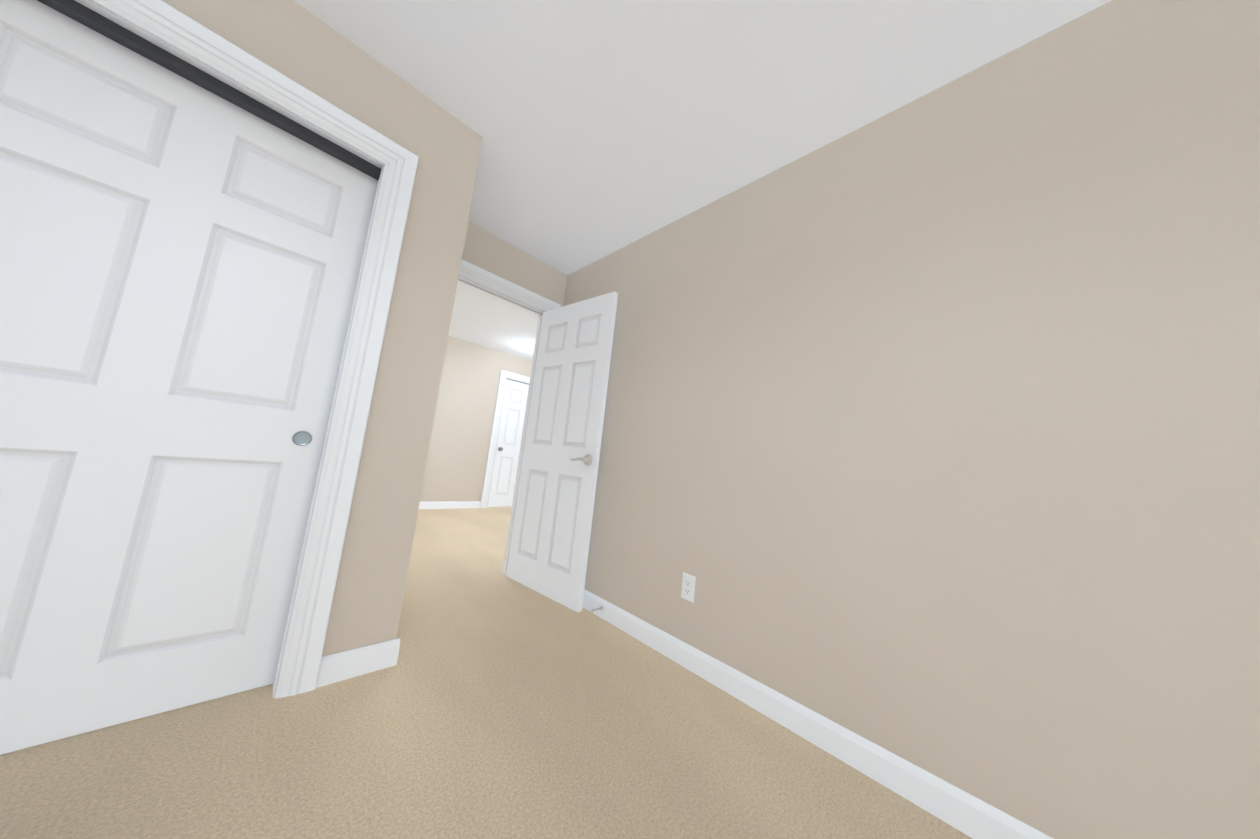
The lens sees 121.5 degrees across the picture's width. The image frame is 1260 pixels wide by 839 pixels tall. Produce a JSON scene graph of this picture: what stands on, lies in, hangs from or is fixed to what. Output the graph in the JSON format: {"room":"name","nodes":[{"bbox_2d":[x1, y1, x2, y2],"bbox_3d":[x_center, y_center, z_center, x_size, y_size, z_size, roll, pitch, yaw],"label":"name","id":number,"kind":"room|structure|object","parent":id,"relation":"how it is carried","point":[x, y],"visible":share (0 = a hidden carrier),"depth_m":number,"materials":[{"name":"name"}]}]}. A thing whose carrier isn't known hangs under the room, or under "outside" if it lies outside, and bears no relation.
{"room":"empty bedroom","nodes":[
{"label":"empty bedroom","id":0,"kind":"room"},
{"bbox_2d":[162,0,481,656],"bbox_3d":[-1.700,-0.372,0.837,0.115,2.440,2.304,-1,-10,45],"label":"wall","id":1,"kind":"structure","parent":0,"point":[293,40],"depth_m":1.47,"materials":[{"name":"beige paint"}]},
{"bbox_2d":[37,0,380,179],"bbox_3d":[-1.687,-1.170,0.880,0.081,0.030,1.775,-1,-10,45],"label":"track","id":2,"kind":"object","parent":1,"relation":"attached to","point":[99,23],"visible":0.8,"depth_m":1.14,"materials":[{"name":"grey metal"}]},
{"bbox_2d":[0,0,377,754],"bbox_3d":[-1.504,-0.107,1.077,0.035,1.990,0.915,-1,-10,45],"label":"closet door","id":3,"kind":"structure","parent":2,"relation":"hanging from","point":[180,260],"depth_m":1.08,"materials":[{"name":"white paint"}]},
{"bbox_2d":[292,431,311,445],"bbox_3d":[-1.230,0.071,1.325,0.003,0.055,0.055,-1,-10,45],"label":"door handle","id":4,"kind":"object","parent":3,"relation":"attached to","point":[301,438],"visible":1,"depth_m":1.32,"materials":[{"name":"silver metal"}]},
{"bbox_2d":[75,0,418,698],"bbox_3d":[-1.780,-0.193,0.754,0.115,2.050,1.815,-1,-10,45],"label":"door frame","id":5,"kind":"structure","parent":1,"relation":"attached to","point":[118,20],"depth_m":1.27,"materials":[{"name":"white wood"}]},
{"bbox_2d":[373,637,399,667],"bbox_3d":[-1.231,0.969,1.732,0.759,0.100,0.023,-1,-10,45],"label":"baseboard","id":6,"kind":"structure","parent":1,"relation":"attached to","point":[388,651],"depth_m":1.44,"materials":[{"name":"white wood"}]},
{"bbox_2d":[420,336,531,500],"bbox_3d":[-2.412,0.085,5.313,0.115,2.440,5.200,-1,-10,45],"label":"wall","id":7,"kind":"structure","parent":0,"point":[456,463],"depth_m":5.20,"materials":[{"name":"beige paint"}]},
{"bbox_2d":[419,501,480,508],"bbox_3d":[-3.282,1.061,4.332,0.014,0.100,2.920,-1,-10,45],"label":"baseboard","id":8,"kind":"structure","parent":7,"relation":"attached to","point":[445,504],"depth_m":5.02,"materials":[{"name":"white wood"}]},
{"bbox_2d":[480,370,529,507],"bbox_3d":[-1.815,0.352,5.816,0.022,2.155,0.980,-1,-10,45],"label":"door frame","id":9,"kind":"structure","parent":7,"relation":"attached to","point":[504,375],"depth_m":5.52,"materials":[{"name":"white wood"}]},
{"bbox_2d":[487,379,528,506],"bbox_3d":[-1.818,0.407,5.813,0.097,2.020,0.762,-1,-10,45],"label":"hall door","id":10,"kind":"structure","parent":7,"relation":"in","point":[504,471],"depth_m":5.69,"materials":[{"name":"white paint"}]},
{"bbox_2d":[0,506,972,838],"bbox_3d":[-0.801,1.214,2.557,8.835,0.100,6.694,-1,-10,45],"label":"floor","id":11,"kind":"structure","parent":0,"point":[496,702],"depth_m":1.07,"materials":[{"name":"carpet"}]},
{"bbox_2d":[462,222,566,306],"bbox_3d":[-1.866,-0.284,1.728,0.115,2.440,3.349,-1,-10,45],"label":"wall","id":12,"kind":"structure","parent":0,"point":[487,251],"depth_m":2.65,"materials":[{"name":"beige paint"}]},
{"bbox_2d":[457,259,560,574],"bbox_3d":[-1.076,0.037,2.505,0.138,2.155,0.984,-1,-10,45],"label":"door frame","id":13,"kind":"structure","parent":12,"relation":"attached to","point":[474,273],"depth_m":2.63,"materials":[{"name":"white wood"}]},
{"bbox_2d":[506,291,617,611],"bbox_3d":[-0.490,0.150,2.477,0.772,2.020,0.048,1,-9,39],"label":"entry door","id":14,"kind":"structure","parent":12,"relation":"in","point":[550,538],"depth_m":2.41,"materials":[{"name":"white paint"}]},
{"bbox_2d":[570,455,591,464],"bbox_3d":[-0.316,0.253,2.250,0.154,0.066,0.052,1,-9,39],"label":"lever","id":15,"kind":"object","parent":14,"relation":"attached to","point":[587,459],"visible":1,"depth_m":2.22,"materials":[{"name":"silver metal"}]},
{"bbox_2d":[294,0,1110,360],"bbox_3d":[-0.535,-1.295,2.855,8.835,0.100,6.694,-1,-10,45],"label":"ceiling","id":16,"kind":"structure","parent":0,"point":[602,128],"depth_m":1.42,"materials":[{"name":"white paint"}]},
{"bbox_2d":[563,0,1259,838],"bbox_3d":[0.945,-0.031,1.350,4.635,2.440,0.115,-1,-10,45],"label":"wall","id":17,"kind":"structure","parent":0,"point":[931,434],"depth_m":1.08,"materials":[{"name":"beige paint"}]},
{"bbox_2d":[591,606,602,611],"bbox_3d":[-0.195,1.114,2.071,0.022,0.021,0.075,-1,-10,45],"label":"doorstop","id":18,"kind":"object","parent":17,"relation":"attached to","point":[600,608],"visible":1,"depth_m":2.07,"materials":[{"name":"silver metal"}]},
{"bbox_2d":[681,572,695,602],"bbox_3d":[0.284,0.822,1.729,0.074,0.120,0.008,-1,-10,45],"label":"electrical outlet","id":19,"kind":"object","parent":17,"relation":"attached to","point":[688,587],"visible":1,"depth_m":1.73,"materials":[{"name":"white plastic"}]},
{"bbox_2d":[582,589,1053,838],"bbox_3d":[0.776,1.114,1.166,4.405,0.100,0.019,-1,-10,45],"label":"baseboard","id":20,"kind":"structure","parent":17,"relation":"attached to","point":[968,814],"depth_m":1.21,"materials":[{"name":"white wood"}]},
{"bbox_3d":[-1.392,-1.047,5.209,0.256,0.016,0.256,-1,-10,45],"label":"hall ceiling light","id":21,"kind":"object","parent":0,"visible":0},
{"bbox_2d":[527,346,533,353],"bbox_3d":[-1.396,-1.006,5.205,0.236,0.071,0.236,-1,-10,45],"label":"ceiling light","id":22,"kind":"object","parent":21,"relation":"attached to","point":[530,349],"visible":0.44,"depth_m":5.12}
]}

